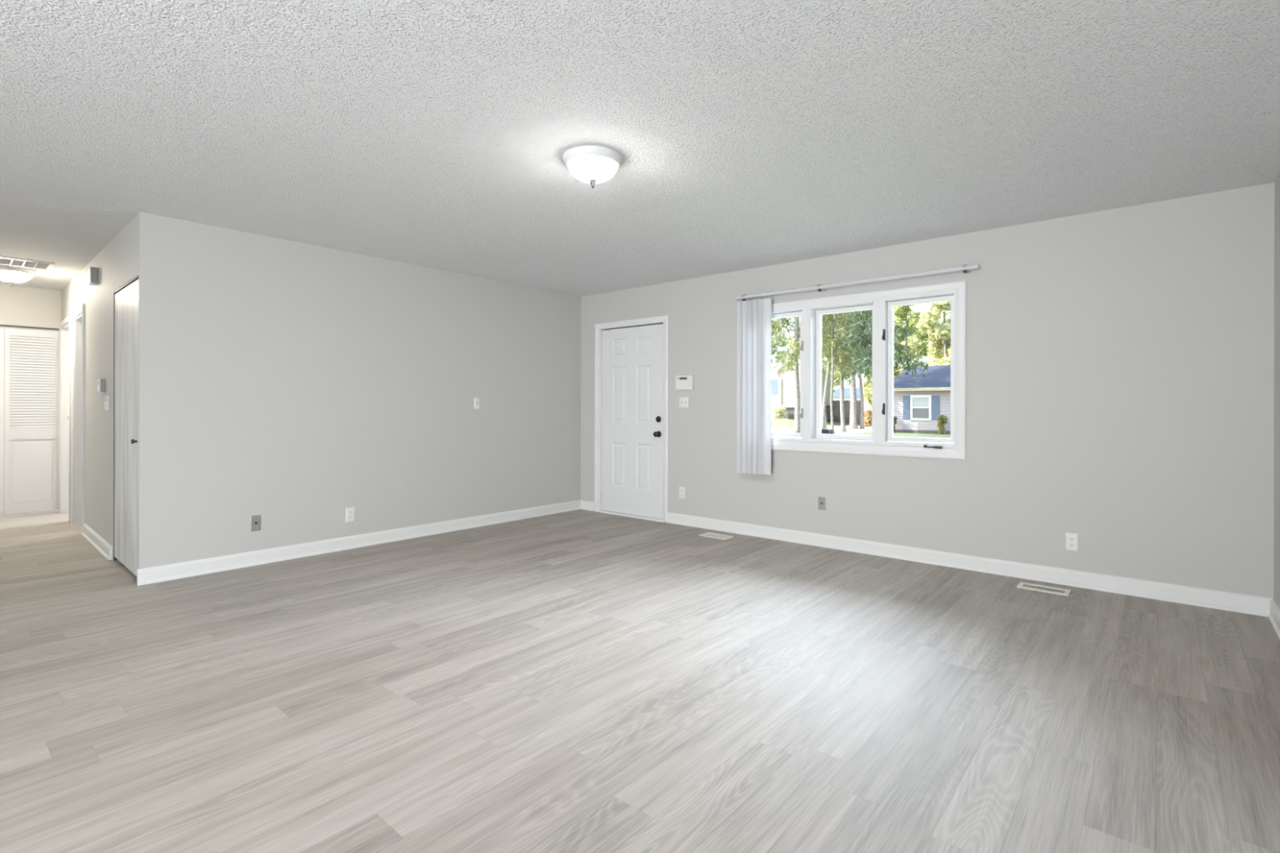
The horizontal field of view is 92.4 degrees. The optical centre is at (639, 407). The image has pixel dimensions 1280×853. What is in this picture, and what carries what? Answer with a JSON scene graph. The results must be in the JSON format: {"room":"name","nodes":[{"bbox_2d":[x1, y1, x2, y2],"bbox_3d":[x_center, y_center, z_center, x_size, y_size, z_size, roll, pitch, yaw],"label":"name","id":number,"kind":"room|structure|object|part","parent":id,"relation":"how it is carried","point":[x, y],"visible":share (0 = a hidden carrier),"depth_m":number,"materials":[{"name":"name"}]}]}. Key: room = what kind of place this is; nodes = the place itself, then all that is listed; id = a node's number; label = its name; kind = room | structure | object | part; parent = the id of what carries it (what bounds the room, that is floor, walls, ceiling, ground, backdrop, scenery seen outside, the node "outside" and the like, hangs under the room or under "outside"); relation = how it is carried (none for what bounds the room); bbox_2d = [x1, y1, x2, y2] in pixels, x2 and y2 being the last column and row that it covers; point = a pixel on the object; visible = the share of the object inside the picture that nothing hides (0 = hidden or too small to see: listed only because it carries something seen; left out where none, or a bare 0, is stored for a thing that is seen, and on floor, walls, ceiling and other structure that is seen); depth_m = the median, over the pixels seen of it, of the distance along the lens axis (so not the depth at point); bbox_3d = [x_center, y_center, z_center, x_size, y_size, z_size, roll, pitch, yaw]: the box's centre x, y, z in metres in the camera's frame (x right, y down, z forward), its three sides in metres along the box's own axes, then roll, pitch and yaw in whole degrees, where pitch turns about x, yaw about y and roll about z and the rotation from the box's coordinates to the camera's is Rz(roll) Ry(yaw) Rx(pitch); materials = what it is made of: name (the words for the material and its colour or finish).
{"room":"empty living room","nodes":[
{"label":"empty living room","id":0,"kind":"room"},
{"bbox_2d":[0,326,59,510],"bbox_3d":[-7.190,-0.068,6.874,0.100,2.440,1.135,0,0,42],"label":"wall","id":1,"kind":"structure","parent":0,"point":[4,327],"depth_m":7.04,"materials":[{"name":"grey paint"}]},
{"bbox_2d":[0,284,62,328],"bbox_3d":[-6.703,-0.067,6.443,0.100,2.440,1.135,0,0,42],"label":"wall","id":2,"kind":"structure","parent":0,"point":[23,306],"depth_m":6.57,"materials":[{"name":"grey paint"}]},
{"bbox_2d":[0,324,59,330],"bbox_3d":[-6.699,-0.858,6.439,0.051,0.011,0.901,0,0,41],"label":"door track","id":3,"kind":"object","parent":2,"relation":"attached to","point":[0,325],"visible":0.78,"depth_m":6.58,"materials":[{"name":"grey metal"}]},
{"bbox_2d":[0,328,4,514],"bbox_3d":[-6.843,0.146,6.277,0.028,1.954,0.461,0,0,42],"label":"door","id":4,"kind":"structure","parent":3,"relation":"hanging from","point":[2,330],"depth_m":6.43,"materials":[{"name":"white paint"}]},
{"bbox_2d":[4,328,59,514],"bbox_3d":[-6.547,0.147,6.612,0.028,1.954,0.424,0,0,41],"label":"door","id":5,"kind":"structure","parent":3,"relation":"hanging from","point":[31,455],"depth_m":6.60,"materials":[{"name":"white paint"}]},
{"bbox_3d":[-6.550,0.692,6.614,0.018,0.691,0.356,0,0,42],"label":"panel","id":6,"kind":"part","parent":5,"relation":"part of","materials":[{"name":"white paint"}]},
{"bbox_2d":[62,213,138,560],"bbox_3d":[-4.792,-0.062,5.432,4.102,2.440,0.116,0,0,42],"label":"wall","id":7,"kind":"structure","parent":0,"point":[117,263],"depth_m":5.00,"materials":[{"name":"grey paint"}]},
{"bbox_2d":[58,315,71,521],"bbox_3d":[-6.021,0.113,6.508,0.833,2.085,0.137,0,0,42],"label":"door frame","id":8,"kind":"structure","parent":7,"relation":"attached to","point":[65,329],"depth_m":6.72,"materials":[{"name":"white paint"}]},
{"bbox_2d":[71,303,85,533],"bbox_3d":[-5.306,0.107,5.873,0.760,2.100,0.140,0,0,41],"label":"door frame","id":9,"kind":"structure","parent":7,"relation":"attached to","point":[82,308],"depth_m":6.04,"materials":[{"name":"white paint"}]},
{"bbox_2d":[88,266,98,285],"bbox_3d":[-4.567,-1.096,5.124,0.124,0.136,0.052,0,0,42],"label":"door chime","id":10,"kind":"object","parent":7,"relation":"attached to","point":[93,272],"visible":1,"depth_m":5.09,"materials":[{"name":"white plastic"}]},
{"bbox_2d":[90,266,97,283],"bbox_3d":[-4.524,-1.095,5.084,0.006,0.130,0.046,0,0,42],"label":"grille","id":11,"kind":"object","parent":10,"relation":"attached to","point":[94,270],"depth_m":5.08,"materials":[{"name":"grey plastic"}]},
{"bbox_2d":[81,523,111,559],"bbox_3d":[-4.542,1.107,5.114,1.387,0.103,0.026,0,0,42],"label":"baseboard","id":12,"kind":"structure","parent":7,"relation":"attached to","point":[91,535],"depth_m":5.02,"materials":[{"name":"white paint"}]},
{"bbox_2d":[97,378,105,392],"bbox_3d":[-4.303,-0.172,4.899,0.152,0.107,0.036,0,0,41],"label":"thermostat","id":13,"kind":"object","parent":7,"relation":"attached to","point":[100,383],"visible":1,"depth_m":4.85,"materials":[{"name":"grey plastic"}]},
{"bbox_3d":[-4.247,-0.172,4.850,0.005,0.101,0.031,0,0,42],"label":"panel","id":14,"kind":"part","parent":13,"relation":"part of","materials":[{"name":"grey plastic"}]},
{"bbox_2d":[103,395,108,410],"bbox_3d":[-4.194,-0.032,4.812,0.140,0.117,0.020,0,0,42],"label":"light switch","id":15,"kind":"object","parent":7,"relation":"attached to","point":[106,397],"visible":1,"depth_m":4.80,"materials":[{"name":"white plastic"}]},
{"bbox_2d":[113,275,138,560],"bbox_3d":[-3.620,0.144,4.359,0.920,2.034,0.057,0,0,42],"label":"door frame","id":16,"kind":"structure","parent":7,"relation":"attached to","point":[136,277],"depth_m":4.64,"materials":[{"name":"white wood"}]},
{"bbox_2d":[114,279,138,577],"bbox_3d":[-3.636,0.139,4.341,0.898,1.983,0.065,0,0,42],"label":"door","id":17,"kind":"structure","parent":7,"relation":"in","point":[126,300],"depth_m":4.33,"materials":[{"name":"white paint"}]},
{"bbox_2d":[137,211,581,568],"bbox_3d":[-2.023,-0.056,5.573,0.120,2.440,4.000,0,0,40],"label":"wall","id":18,"kind":"structure","parent":0,"point":[295,385],"depth_m":4.94,"materials":[{"name":"grey paint"}]},
{"bbox_2d":[250,514,261,531],"bbox_3d":[-2.831,0.856,4.523,0.014,0.116,0.068,0,0,40],"label":"cable plate","id":19,"kind":"object","parent":18,"relation":"attached to","point":[255,520],"visible":1,"depth_m":4.52,"materials":[{"name":"silver metal"}]},
{"bbox_2d":[346,506,355,522],"bbox_3d":[-2.385,0.885,5.051,0.009,0.120,0.072,0,0,40],"label":"wall outlet","id":20,"kind":"object","parent":18,"relation":"attached to","point":[349,511],"visible":1,"depth_m":5.05,"materials":[{"name":"white plastic"}]},
{"bbox_2d":[137,499,580,586],"bbox_3d":[-1.974,1.113,5.522,0.025,0.103,4.010,0,0,40],"label":"baseboard","id":21,"kind":"structure","parent":18,"relation":"attached to","point":[153,575],"depth_m":4.91,"materials":[{"name":"white paint"}]},
{"bbox_2d":[474,397,479,408],"bbox_3d":[-1.587,-0.036,5.978,0.019,0.110,0.062,0,0,40],"label":"light switch","id":22,"kind":"object","parent":18,"relation":"attached to","point":[476,399],"visible":1,"depth_m":5.97,"materials":[{"name":"white plastic"}]},
{"bbox_2d":[520,432,524,438],"bbox_3d":[-1.230,0.298,6.411,0.003,0.060,0.060,0,0,40],"label":"bumper cover","id":23,"kind":"object","parent":18,"relation":"attached to","point":[522,435],"visible":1,"depth_m":6.41,"materials":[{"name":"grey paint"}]},
{"bbox_2d":[0,509,1279,852],"bbox_3d":[-3.649,1.221,3.966,11.892,0.120,8.850,0,0,40],"label":"floor","id":24,"kind":"structure","parent":0,"point":[579,681],"depth_m":2.40,"materials":[{"name":"grey laminate"}]},
{"bbox_2d":[596,510,664,522],"bbox_3d":[-0.067,1.160,6.604,0.946,0.018,0.170,0,0,40],"label":"threshold","id":25,"kind":"object","parent":24,"relation":"on","point":[599,511],"visible":0.59,"depth_m":6.52,"materials":[{"name":"white paint"}]},
{"bbox_2d":[697,532,734,540],"bbox_3d":[0.692,1.168,5.560,0.285,0.006,0.165,0,0,40],"label":"floor vent","id":26,"kind":"object","parent":24,"relation":"in","point":[709,535],"visible":1,"depth_m":5.55,"materials":[{"name":"white metal"}]},
{"bbox_2d":[1016,582,1071,595],"bbox_3d":[2.606,1.172,3.960,0.280,0.006,0.150,0,0,40],"label":"floor vent","id":27,"kind":"object","parent":24,"relation":"in","point":[1049,589],"visible":1,"depth_m":3.95,"materials":[{"name":"white metal"}]},
{"bbox_2d":[0,0,1279,296],"bbox_3d":[-3.643,-1.349,3.966,11.892,0.142,8.850,0,0,40],"label":"ceiling","id":28,"kind":"structure","parent":0,"point":[434,134],"depth_m":2.74,"materials":[{"name":"white paint"}]},
{"bbox_2d":[0,264,36,286],"bbox_3d":[-5.794,-1.198,5.657,0.330,0.169,0.330,0,0,42],"label":"ceiling lamp","id":29,"kind":"object","parent":28,"relation":"attached to","point":[12,274],"visible":0.99,"depth_m":5.60,"materials":[{"name":"white glass"}]},
{"bbox_3d":[-5.794,-1.198,5.657,0.280,0.084,0.280,0,0,42],"label":"lamp shade","id":30,"kind":"part","parent":29,"relation":"part of","materials":[{"name":"white glass"}]},
{"bbox_2d":[0,256,54,271],"bbox_3d":[-5.549,-1.277,5.360,0.400,0.010,0.600,0,0,42],"label":"ceiling vent","id":31,"kind":"object","parent":28,"relation":"in","point":[4,260],"visible":1,"depth_m":5.44,"materials":[{"name":"white metal"}]},
{"bbox_2d":[562,145,622,188],"bbox_3d":[-0.240,-1.193,3.121,0.304,0.156,0.304,0,0,40],"label":"ceiling lamp","id":32,"kind":"object","parent":28,"relation":"attached to","point":[592,164],"visible":1,"depth_m":3.04,"materials":[{"name":"white glass"}]},
{"bbox_3d":[-0.240,-1.193,3.121,0.258,0.077,0.258,0,0,40],"label":"lamp shade","id":33,"kind":"part","parent":32,"relation":"part of","materials":[{"name":"white glass"}]},
{"bbox_2d":[580,182,1274,598],"bbox_3d":[-0.826,-0.053,7.279,11.892,2.440,0.150,0,0,40],"label":"wall","id":34,"kind":"structure","parent":0,"point":[1120,362],"depth_m":4.08,"materials":[{"name":"grey paint"}]},
{"bbox_2d":[580,499,594,511],"bbox_3d":[-0.602,1.116,6.971,0.236,0.103,0.025,0,0,40],"label":"baseboard","id":35,"kind":"structure","parent":34,"relation":"attached to","point":[584,504],"depth_m":6.96,"materials":[{"name":"white paint"}]},
{"bbox_2d":[600,324,662,519],"bbox_3d":[-0.105,0.145,6.564,0.895,2.004,0.115,0,0,40],"label":"door","id":36,"kind":"structure","parent":34,"relation":"in","point":[631,419],"depth_m":6.56,"materials":[{"name":"white paint"}]},
{"bbox_2d":[594,315,668,522],"bbox_3d":[-0.068,0.117,6.613,1.038,2.104,0.160,0,0,40],"label":"door frame","id":37,"kind":"structure","parent":34,"relation":"attached to","point":[664,319],"depth_m":6.64,"materials":[{"name":"white paint"}]},
{"bbox_2d":[679,486,684,498],"bbox_3d":[0.419,0.852,6.112,0.070,0.112,0.009,0,0,40],"label":"wall outlet","id":38,"kind":"object","parent":34,"relation":"attached to","point":[682,490],"visible":1,"depth_m":6.11,"materials":[{"name":"white plastic"}]},
{"bbox_2d":[679,396,688,408],"bbox_3d":[0.432,-0.048,6.096,0.112,0.108,0.019,0,0,40],"label":"light switch","id":39,"kind":"object","parent":34,"relation":"attached to","point":[683,401],"visible":1,"depth_m":6.10,"materials":[{"name":"white plastic"}]},
{"bbox_2d":[675,374,693,390],"bbox_3d":[0.438,-0.243,6.082,0.212,0.150,0.034,0,0,40],"label":"alarm keypad","id":40,"kind":"object","parent":34,"relation":"attached to","point":[682,382],"visible":1,"depth_m":6.06,"materials":[{"name":"white plastic"}]},
{"bbox_2d":[817,496,826,510],"bbox_3d":[1.530,0.810,5.163,0.066,0.108,0.014,0,0,40],"label":"cable plate","id":41,"kind":"object","parent":34,"relation":"attached to","point":[821,500],"visible":1,"depth_m":5.16,"materials":[{"name":"silver metal"}]},
{"bbox_2d":[734,264,978,474],"bbox_3d":[1.647,-0.212,4.983,1.977,1.621,0.140,0,0,40],"label":"vertical blind","id":42,"kind":"object","parent":34,"relation":"attached to","point":[753,316],"visible":1,"depth_m":5.42,"materials":[{"name":"white plastic"}]},
{"bbox_2d":[771,280,966,459],"bbox_3d":[1.684,-0.270,5.100,1.878,1.301,0.184,0,0,40],"label":"window","id":43,"kind":"structure","parent":34,"relation":"in","point":[882,312],"depth_m":4.86,"materials":[{"name":"white paint"}]},
{"bbox_3d":[1.244,-0.285,5.505,0.507,1.102,0.042,0,0,40],"label":"casement sash","id":44,"kind":"part","parent":43,"relation":"part of","materials":[{"name":"white paint"}]},
{"bbox_2d":[821,429,832,434],"bbox_3d":[1.600,0.209,5.252,0.100,0.037,0.004,0,0,40],"label":"sticker","id":45,"kind":"object","parent":43,"relation":"attached to","point":[823,431],"visible":1,"depth_m":5.25,"materials":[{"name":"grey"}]},
{"bbox_3d":[1.728,-0.283,5.145,0.517,1.104,0.042,0,0,40],"label":"fixed sash","id":46,"kind":"part","parent":43,"relation":"part of","materials":[{"name":"white paint"}]},
{"bbox_3d":[2.164,-0.283,4.721,0.492,1.102,0.042,0,0,40],"label":"casement sash","id":47,"kind":"part","parent":43,"relation":"part of","materials":[{"name":"white paint"}]},
{"bbox_3d":[2.206,0.297,4.548,0.061,0.022,0.022,0,0,40],"label":"crank handle","id":48,"kind":"part","parent":43,"relation":"part of","materials":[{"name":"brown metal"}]},
{"bbox_2d":[666,512,1272,617],"bbox_3d":[1.914,1.122,4.828,4.298,0.103,0.025,0,0,40],"label":"baseboard","id":49,"kind":"structure","parent":34,"relation":"attached to","point":[1210,598],"depth_m":4.26,"materials":[{"name":"white paint"}]},
{"bbox_2d":[1065,532,1078,551],"bbox_3d":[2.848,0.889,4.044,0.070,0.116,0.009,0,0,40],"label":"wall outlet","id":50,"kind":"object","parent":34,"relation":"attached to","point":[1071,539],"visible":1,"depth_m":4.04,"materials":[{"name":"white plastic"}]},
{"bbox_2d":[1068,542,1075,546],"bbox_3d":[2.846,0.909,4.043,0.033,0.026,0.004,0,0,40],"label":"receptacle","id":51,"kind":"object","parent":50,"relation":"attached to","point":[1070,544],"depth_m":4.04,"materials":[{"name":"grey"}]},
{"bbox_2d":[1068,537,1075,541],"bbox_3d":[2.846,0.870,4.043,0.033,0.026,0.004,0,0,40],"label":"receptacle","id":52,"kind":"object","parent":50,"relation":"attached to","point":[1070,539],"depth_m":4.04,"materials":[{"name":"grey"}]},
{"bbox_2d":[1273,172,1279,608],"bbox_3d":[0.819,-0.049,0.132,0.120,2.440,8.600,0,0,40],"label":"wall","id":53,"kind":"structure","parent":0,"point":[1277,184],"depth_m":3.36,"materials":[{"name":"grey paint"}]},
{"bbox_2d":[1267,598,1279,639],"bbox_3d":[0.761,1.119,0.179,0.025,0.103,8.600,0,0,40],"label":"baseboard","id":54,"kind":"structure","parent":53,"relation":"attached to","point":[1273,616],"depth_m":3.29,"materials":[{"name":"white paint"}]},
{"label":"outside","id":55,"kind":"structure","parent":0,"visible":0},
{"bbox_2d":[771,417,950,438],"bbox_3d":[31.278,1.353,52.308,110.000,0.620,109.650,0,0,40],"label":"lawn","id":56,"kind":"structure","parent":55,"point":[775,423],"depth_m":47.70,"materials":[{"name":"green plant"}]},
{"bbox_2d":[772,406,786,418],"bbox_3d":[12.288,0.557,54.069,1.242,1.304,1.313,0,0,40],"label":"shrub","id":57,"kind":"object","parent":56,"relation":"on","point":[778,414],"visible":0.94,"depth_m":53.80,"materials":[{"name":"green plant"}]},
{"bbox_2d":[771,319,789,364],"bbox_3d":[15.132,-5.852,75.071,5.316,13.826,6.108,0,0,-38],"label":"leafy tree","id":58,"kind":"object","parent":56,"relation":"on","point":[783,343],"visible":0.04,"depth_m":74.52,"materials":[{"name":"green plant"}]},
{"bbox_2d":[786,315,799,355],"bbox_3d":[23.927,-7.378,87.988,7.547,16.919,7.138,0,0,40],"label":"leafy tree","id":59,"kind":"object","parent":56,"relation":"on","point":[789,340],"visible":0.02,"depth_m":87.84,"materials":[{"name":"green plant"}]},
{"bbox_2d":[771,359,835,420],"bbox_3d":[14.051,-1.548,56.594,6.200,5.500,5.269,0,0,40],"label":"house","id":60,"kind":"structure","parent":56,"relation":"on","point":[782,384],"depth_m":54.74,"materials":[{"name":"beige"}]},
{"bbox_2d":[771,314,836,433],"bbox_3d":[8.299,-5.856,33.193,4.720,15.013,5.287,0,0,40],"label":"pine tree","id":61,"kind":"object","parent":56,"relation":"on","point":[793,357],"visible":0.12,"depth_m":32.93,"materials":[{"name":"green plant"}]},
{"bbox_2d":[785,310,871,434],"bbox_3d":[11.121,-5.852,35.948,4.973,15.006,5.088,0,0,-4],"label":"pine tree","id":62,"kind":"object","parent":56,"relation":"on","point":[843,317],"visible":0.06,"depth_m":35.78,"materials":[{"name":"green plant"}]},
{"bbox_2d":[822,314,857,392],"bbox_3d":[23.148,-6.133,74.104,5.907,14.418,5.880,0,0,40],"label":"leafy tree","id":63,"kind":"object","parent":56,"relation":"on","point":[837,380],"visible":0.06,"depth_m":72.65,"materials":[{"name":"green plant"}]},
{"bbox_2d":[826,400,860,425],"bbox_3d":[18.703,0.493,56.306,3.465,2.280,0.130,0,0,40],"label":"fence","id":64,"kind":"object","parent":56,"relation":"on","point":[836,404],"visible":0.31,"depth_m":56.10,"materials":[{"name":"grey wood"}]},
{"bbox_2d":[832,387,871,417],"bbox_3d":[24.227,-0.239,66.621,5.300,3.770,5.800,0,0,40],"label":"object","id":65,"kind":"structure","parent":56,"relation":"on","point":[836,395],"depth_m":65.61,"materials":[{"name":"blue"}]},
{"bbox_2d":[829,311,894,428],"bbox_3d":[16.278,-5.844,45.925,4.802,15.004,5.450,0,0,9],"label":"pine tree","id":66,"kind":"object","parent":56,"relation":"on","point":[861,425],"visible":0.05,"depth_m":45.55,"materials":[{"name":"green plant"}]},
{"bbox_2d":[863,408,871,426],"bbox_3d":[18.825,0.997,50.306,1.501,1.817,1.466,0,0,11],"label":"shrub","id":67,"kind":"object","parent":56,"relation":"on","point":[867,414],"visible":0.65,"depth_m":49.93,"materials":[{"name":"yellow plant"}]},
{"bbox_2d":[858,311,904,387],"bbox_3d":[31.805,-7.730,81.240,7.617,17.662,7.411,0,0,40],"label":"leafy tree","id":68,"kind":"object","parent":56,"relation":"on","point":[865,383],"visible":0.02,"depth_m":81.41,"materials":[{"name":"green plant"}]},
{"bbox_2d":[840,305,928,388],"bbox_3d":[11.378,-5.847,29.587,4.331,15.014,4.503,0,0,40],"label":"pine tree","id":69,"kind":"object","parent":56,"relation":"on","point":[863,335],"visible":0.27,"depth_m":29.41,"materials":[{"name":"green plant"}]},
{"bbox_2d":[893,415,897,432],"bbox_3d":[16.052,1.142,39.082,0.660,1.325,0.581,0,0,40],"label":"shrub","id":70,"kind":"object","parent":56,"relation":"on","point":[895,419],"visible":0.38,"depth_m":38.89,"materials":[{"name":"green plant"}]},
{"bbox_2d":[869,306,924,384],"bbox_3d":[30.162,-6.726,72.369,6.784,15.966,6.147,0,0,40],"label":"leafy tree","id":71,"kind":"object","parent":56,"relation":"on","point":[912,344],"visible":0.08,"depth_m":69.93,"materials":[{"name":"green plant"}]},
{"bbox_2d":[893,303,929,366],"bbox_3d":[26.601,-5.700,60.736,4.697,14.809,4.259,0,0,40],"label":"leafy tree","id":72,"kind":"object","parent":56,"relation":"on","point":[912,321],"visible":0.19,"depth_m":60.31,"materials":[{"name":"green plant"}]},
{"bbox_2d":[908,306,930,365],"bbox_3d":[41.840,-10.456,92.059,7.076,23.161,8.498,0,0,40],"label":"leafy tree","id":73,"kind":"object","parent":56,"relation":"on","point":[914,313],"visible":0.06,"depth_m":90.12,"materials":[{"name":"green plant"}]},
{"bbox_2d":[893,364,951,434],"bbox_3d":[23.331,-0.576,38.380,12.850,4.440,8.170,0,0,40],"label":"house","id":74,"kind":"structure","parent":56,"relation":"on","point":[918,401],"depth_m":38.75,"materials":[{"name":"grey"}]},
{"bbox_2d":[902,395,910,419],"bbox_3d":[16.995,0.024,39.117,0.430,1.490,0.060,0,0,40],"label":"shutter","id":75,"kind":"object","parent":74,"relation":"hanging from","point":[906,399],"depth_m":39.08,"materials":[{"name":"blue wood"}]},
{"bbox_3d":[17.652,-0.307,38.552,1.000,0.665,0.010,0,0,40],"label":"pane","id":76,"kind":"part","parent":74,"relation":"part of","materials":[{"name":"grey glass"}]},
{"bbox_3d":[17.650,0.368,38.552,1.000,0.685,0.010,0,0,40],"label":"pane","id":77,"kind":"part","parent":74,"relation":"part of","materials":[{"name":"grey glass"}]},
{"bbox_2d":[931,395,939,419],"bbox_3d":[18.313,0.027,37.995,0.430,1.490,0.060,0,0,40],"label":"shutter","id":78,"kind":"object","parent":74,"relation":"hanging from","point":[935,399],"depth_m":37.98,"materials":[{"name":"blue wood"}]},
{"bbox_2d":[915,300,951,365],"bbox_3d":[26.807,-4.972,53.204,5.416,13.361,4.990,0,0,13],"label":"leafy tree","id":79,"kind":"object","parent":56,"relation":"on","point":[931,313],"visible":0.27,"depth_m":53.21,"materials":[{"name":"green plant"}]},
{"bbox_2d":[927,309,951,365],"bbox_3d":[33.561,-6.490,64.425,6.486,16.428,5.485,0,0,40],"label":"leafy tree","id":80,"kind":"object","parent":56,"relation":"on","point":[936,361],"visible":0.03,"depth_m":64.52,"materials":[{"name":"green plant"}]},
{"bbox_2d":[937,414,947,434],"bbox_3d":[18.352,1.116,37.204,0.663,1.371,0.698,0,0,17],"label":"shrub","id":81,"kind":"object","parent":56,"relation":"on","point":[942,419],"visible":0.97,"depth_m":37.12,"materials":[{"name":"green plant"}]},
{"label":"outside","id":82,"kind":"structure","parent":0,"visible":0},
{"bbox_2d":[774,360,951,368],"bbox_3d":[15.657,-2.819,37.806,75.000,0.281,0.036,0,0,40],"label":"cable","id":83,"kind":"object","parent":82,"point":[940,361],"visible":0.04,"depth_m":36.58,"materials":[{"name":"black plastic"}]},
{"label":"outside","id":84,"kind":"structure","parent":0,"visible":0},
{"bbox_2d":[771,425,871,434],"bbox_3d":[13.572,1.621,45.088,9.600,0.040,18.800,0,0,40],"label":"driveway","id":85,"kind":"structure","parent":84,"point":[837,428],"depth_m":42.11,"materials":[{"name":"concrete"}]},
{"bbox_2d":[789,313,871,429],"bbox_3d":[11.768,-5.713,37.633,5.157,14.769,5.141,0,0,40],"label":"pine tree","id":86,"kind":"object","parent":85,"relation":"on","point":[824,421],"visible":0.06,"depth_m":37.84,"materials":[{"name":"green plant"}]},
{"bbox_3d":[11.513,0.572,38.124,0.314,2.161,0.171,0,0,4],"label":"stem","id":87,"kind":"part","parent":86,"relation":"part of","materials":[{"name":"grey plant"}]},
{"bbox_2d":[822,311,871,431],"bbox_3d":[13.069,-5.841,39.508,4.948,15.023,4.791,0,0,-39],"label":"pine tree","id":88,"kind":"object","parent":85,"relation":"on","point":[842,362],"visible":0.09,"depth_m":39.23,"materials":[{"name":"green plant"}]},
{"bbox_2d":[823,310,871,429],"bbox_3d":[15.935,-5.835,45.461,4.740,15.028,5.130,0,0,13],"label":"pine tree","id":89,"kind":"object","parent":85,"relation":"on","point":[853,409],"visible":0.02,"depth_m":45.35,"materials":[{"name":"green plant"}]},
{"bbox_2d":[862,323,912,408],"bbox_3d":[20.745,-2.910,51.717,3.966,9.210,4.121,0,0,12],"label":"leafy tree","id":90,"kind":"object","parent":85,"relation":"on","point":[867,391],"visible":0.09,"depth_m":50.99,"materials":[{"name":"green plant"}]}
]}

